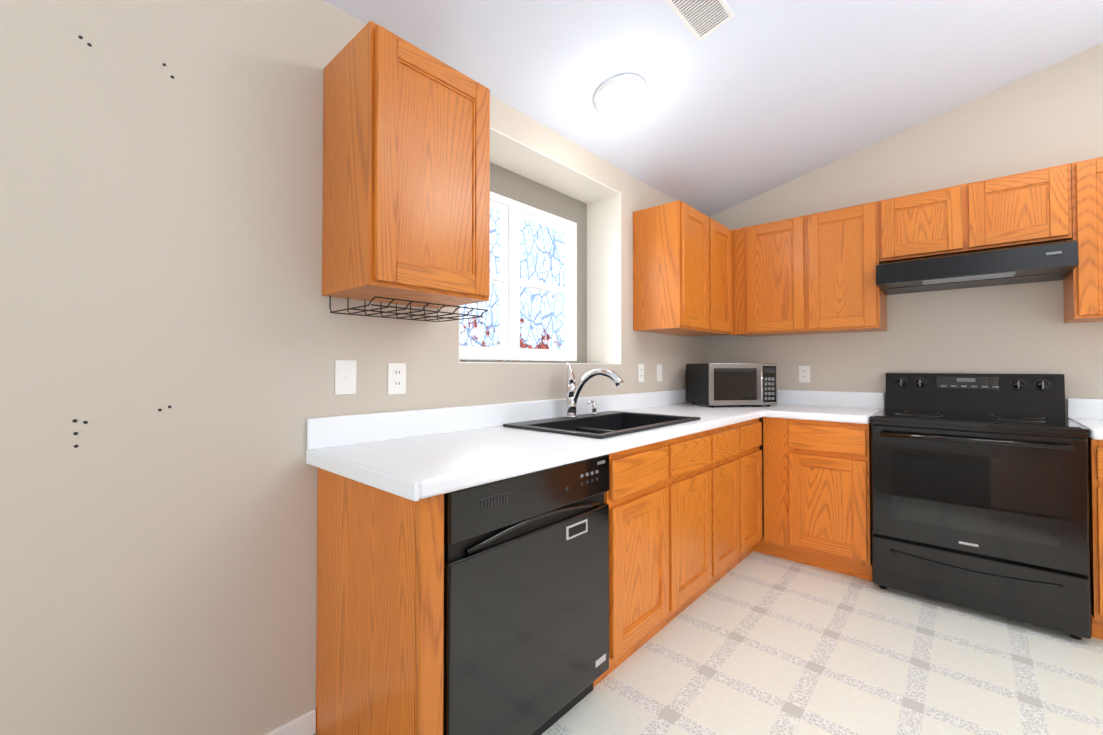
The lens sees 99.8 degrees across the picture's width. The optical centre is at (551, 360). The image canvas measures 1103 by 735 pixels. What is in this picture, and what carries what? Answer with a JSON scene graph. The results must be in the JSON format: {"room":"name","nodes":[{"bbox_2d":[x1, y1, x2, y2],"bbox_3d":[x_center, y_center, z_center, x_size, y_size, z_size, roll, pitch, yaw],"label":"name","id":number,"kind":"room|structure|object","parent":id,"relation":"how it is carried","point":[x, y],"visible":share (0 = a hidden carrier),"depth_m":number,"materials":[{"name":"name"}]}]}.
{"room":"kitchen","nodes":[
{"label":"kitchen","id":0,"kind":"room"},
{"bbox_2d":[0,0,706,734],"bbox_3d":[-0.740,-0.073,1.755,0.300,2.550,5.860,-1,-1,42],"label":"wall","id":1,"kind":"structure","parent":0,"point":[160,238],"depth_m":1.24,"materials":[{"name":"beige paint"}]},
{"bbox_2d":[73,35,173,447],"bbox_3d":[-1.067,-0.289,1.168,0.001,0.993,0.183,-1,-1,42],"label":"nail","id":2,"kind":"object","parent":1,"relation":"attached to","point":[75,420],"visible":1,"depth_m":1.11,"materials":[{"name":"grey metal"}]},
{"bbox_2d":[264,709,315,734],"bbox_3d":[-1.634,1.141,0.505,0.014,0.085,2.633,-1,-1,42],"label":"baseboard","id":3,"kind":"structure","parent":1,"relation":"attached to","point":[304,724],"depth_m":1.45,"materials":[{"name":"white"}]},
{"bbox_2d":[335,360,356,394],"bbox_3d":[-0.693,0.057,1.569,0.013,0.116,0.072,-1,-1,42],"label":"light switch","id":4,"kind":"object","parent":1,"relation":"attached to","point":[345,376],"depth_m":1.57,"materials":[{"name":"white plastic"}]},
{"bbox_2d":[388,363,405,394],"bbox_3d":[-0.569,0.066,1.712,0.007,0.116,0.072,-1,-1,42],"label":"outlet","id":5,"kind":"object","parent":1,"relation":"attached to","point":[396,371],"depth_m":1.71,"materials":[{"name":"white plastic"}]},
{"bbox_2d":[322,21,489,308],"bbox_3d":[-0.478,-0.586,1.574,0.338,0.750,0.440,-1,-1,42],"label":"upper cabinet","id":6,"kind":"object","parent":1,"relation":"attached to","point":[406,173],"visible":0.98,"depth_m":1.43,"materials":[{"name":"brown wood"}]},
{"bbox_2d":[329,296,487,321],"bbox_3d":[-0.471,-0.182,1.562,0.304,0.056,0.414,-1,-1,42],"label":"wire rack","id":7,"kind":"object","parent":6,"relation":"hanging from","point":[396,310],"visible":1,"depth_m":1.53,"materials":[{"name":"black metal"}]},
{"bbox_2d":[460,191,576,360],"bbox_3d":[-0.182,-0.436,2.566,0.052,0.870,0.975,-1,-1,42],"label":"window","id":8,"kind":"structure","parent":1,"relation":"in","point":[508,278],"depth_m":2.55,"materials":[{"name":"white"}]},
{"bbox_2d":[459,127,620,363],"bbox_3d":[-0.091,-0.507,2.485,0.300,1.050,1.215,-1,-1,42],"label":"window recess","id":9,"kind":"object","parent":1,"relation":"in","point":[529,176],"visible":0.52,"depth_m":2.86,"materials":[{"name":"white paint"}]},
{"bbox_2d":[638,364,643,381],"bbox_3d":[0.577,0.081,2.989,0.007,0.116,0.072,-1,-1,42],"label":"outlet","id":10,"kind":"object","parent":1,"relation":"attached to","point":[640,366],"depth_m":2.98,"materials":[{"name":"white plastic"}]},
{"bbox_2d":[657,364,661,380],"bbox_3d":[0.739,0.084,3.166,0.013,0.116,0.072,-1,-1,42],"label":"outlet","id":11,"kind":"object","parent":1,"relation":"attached to","point":[659,366],"depth_m":3.16,"materials":[{"name":"white plastic"}]},
{"bbox_2d":[633,200,731,336],"bbox_3d":[0.907,-0.563,3.118,0.338,0.750,0.798,-1,-1,42],"label":"upper cabinet","id":12,"kind":"object","parent":1,"relation":"attached to","point":[682,268],"visible":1,"depth_m":2.86,"materials":[{"name":"brown wood"}]},
{"bbox_2d":[325,0,1102,216],"bbox_3d":[0.711,-1.644,0.476,3.600,0.874,5.660,-1,-1,42],"label":"ceiling","id":13,"kind":"structure","parent":0,"point":[750,99],"depth_m":2.19,"materials":[{"name":"white paint"}]},
{"bbox_2d":[593,73,646,118],"bbox_3d":[0.328,-1.214,2.184,0.250,0.090,0.250,-17,-12,41],"label":"dome lamp","id":14,"kind":"object","parent":13,"relation":"attached to","point":[619,96],"visible":1,"depth_m":2.12,"materials":[{"name":"white glass"}]},
{"bbox_2d":[665,0,734,40],"bbox_3d":[0.566,-1.358,1.778,0.155,0.010,0.330,-17,-12,41],"label":"ceiling vent","id":15,"kind":"object","parent":13,"relation":"in","point":[701,19],"visible":1,"depth_m":1.82,"materials":[{"name":"white metal"}]},
{"bbox_2d":[541,525,1102,734],"bbox_3d":[1.589,1.222,1.412,3.600,0.050,3.030,-1,-1,42],"label":"floor","id":16,"kind":"structure","parent":0,"point":[755,643],"depth_m":1.80,"materials":[{"name":"white tile"}]},
{"bbox_2d":[443,454,608,734],"bbox_3d":[-0.239,0.764,1.591,0.588,0.865,0.689,-1,-1,42],"label":"dishwasher","id":17,"kind":"object","parent":16,"relation":"on","point":[526,604],"visible":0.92,"depth_m":1.34,"materials":[{"name":"black metal"}]},
{"bbox_2d":[316,418,762,734],"bbox_3d":[0.301,0.774,2.211,0.616,0.869,2.478,-1,-1,42],"label":"base cabinet","id":18,"kind":"object","parent":16,"relation":"on","point":[685,522],"depth_m":1.45,"materials":[{"name":"brown wood"}]},
{"bbox_2d":[306,389,769,501],"bbox_3d":[0.485,0.268,2.394,0.660,0.144,3.060,-1,-1,42],"label":"countertop","id":19,"kind":"structure","parent":18,"relation":"on","point":[415,455],"depth_m":1.60,"materials":[{"name":"white laminate"}]},
{"bbox_2d":[565,363,623,417],"bbox_3d":[0.203,0.145,2.260,0.296,0.271,0.119,-1,-1,42],"label":"faucet","id":20,"kind":"object","parent":19,"relation":"on","point":[573,390],"visible":1,"depth_m":2.29,"materials":[{"name":"silver metal"}]},
{"bbox_2d":[503,411,700,438],"bbox_3d":[0.265,0.384,2.179,0.534,0.208,0.844,-1,-1,42],"label":"sink","id":21,"kind":"object","parent":19,"relation":"in","point":[602,425],"visible":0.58,"depth_m":2.26,"materials":[{"name":"grey"}]},
{"bbox_2d":[586,400,597,414],"bbox_3d":[0.211,0.245,2.437,0.039,0.076,0.081,-1,-1,42],"label":"soap dispenser","id":22,"kind":"object","parent":21,"relation":"on","point":[593,407],"visible":1,"depth_m":2.44,"materials":[{"name":"silver metal"}]},
{"bbox_2d":[686,363,776,406],"bbox_3d":[1.242,0.164,3.218,0.480,0.287,0.389,0,-1,-8],"label":"microwave","id":23,"kind":"object","parent":19,"relation":"on","point":[713,384],"visible":1,"depth_m":3.06,"materials":[{"name":"silver metal"}]},
{"bbox_2d":[753,417,872,580],"bbox_3d":[1.674,0.785,2.945,0.648,0.869,0.616,-1,-1,42],"label":"base cabinet","id":24,"kind":"object","parent":16,"relation":"on","point":[817,493],"visible":0.98,"depth_m":2.67,"materials":[{"name":"orange wood"}]},
{"bbox_2d":[770,390,884,423],"bbox_3d":[1.727,0.276,2.902,0.510,0.144,0.645,-1,-1,42],"label":"countertop","id":25,"kind":"structure","parent":24,"relation":"on","point":[831,406],"depth_m":3.01,"materials":[{"name":"white laminate"}]},
{"bbox_2d":[869,373,1090,639],"bbox_3d":[2.175,0.640,2.425,0.772,1.141,0.703,-1,-1,42],"label":"range","id":26,"kind":"object","parent":16,"relation":"on","point":[980,495],"visible":1,"depth_m":2.21,"materials":[{"name":"black metal"}]},
{"bbox_2d":[1088,437,1102,639],"bbox_3d":[2.688,0.772,2.036,0.488,0.869,0.616,-1,-1,42],"label":"base cabinet","id":27,"kind":"object","parent":16,"relation":"on","point":[1095,467],"visible":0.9,"depth_m":1.98,"materials":[{"name":"orange wood"}]},
{"bbox_2d":[1067,398,1102,439],"bbox_3d":[2.689,0.263,2.040,0.502,0.144,0.645,-1,-1,42],"label":"countertop","id":28,"kind":"structure","parent":27,"relation":"on","point":[1087,413],"depth_m":2.37,"materials":[{"name":"white laminate"}]},
{"bbox_2d":[707,43,1102,525],"bbox_3d":[2.560,-0.484,2.670,4.000,3.400,0.100,-1,-1,42],"label":"wall","id":29,"kind":"structure","parent":0,"point":[1050,116],"depth_m":2.74,"materials":[{"name":"beige paint"}]},
{"bbox_2d":[799,366,809,381],"bbox_3d":[1.786,0.094,3.281,0.072,0.116,0.007,-1,-1,42],"label":"outlet","id":30,"kind":"object","parent":29,"relation":"attached to","point":[804,371],"depth_m":3.28,"materials":[{"name":"white plastic"}]},
{"bbox_2d":[732,201,886,336],"bbox_3d":[1.709,-0.562,3.138,0.866,0.750,0.338,-1,-1,42],"label":"upper cabinet","id":31,"kind":"object","parent":29,"relation":"attached to","point":[815,273],"visible":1,"depth_m":2.97,"materials":[{"name":"brown wood"}]},
{"bbox_2d":[879,163,1071,262],"bbox_3d":[2.316,-0.766,2.596,0.760,0.360,0.338,-1,-1,42],"label":"upper cabinet","id":32,"kind":"object","parent":29,"relation":"attached to","point":[1030,207],"visible":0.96,"depth_m":2.43,"materials":[{"name":"brown wood"}]},
{"bbox_2d":[876,239,1078,294],"bbox_3d":[2.261,-0.503,2.531,0.756,0.161,0.500,-1,-1,42],"label":"range hood","id":33,"kind":"object","parent":32,"relation":"attached to","point":[1042,262],"visible":1,"depth_m":2.37,"materials":[{"name":"black metal"}]},
{"bbox_2d":[1063,157,1102,322],"bbox_3d":[2.785,-0.577,2.172,0.498,0.750,0.338,-1,-1,42],"label":"upper cabinet","id":34,"kind":"object","parent":29,"relation":"attached to","point":[1083,290],"visible":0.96,"depth_m":2.19,"materials":[{"name":"brown wood"}]},
{"label":"outside","id":35,"kind":"structure","parent":0,"visible":0},
{"bbox_2d":[460,208,570,361],"bbox_3d":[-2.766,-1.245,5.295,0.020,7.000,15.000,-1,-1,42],"label":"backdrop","id":36,"kind":"structure","parent":35,"point":[532,308],"depth_m":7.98,"materials":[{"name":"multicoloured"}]}
]}

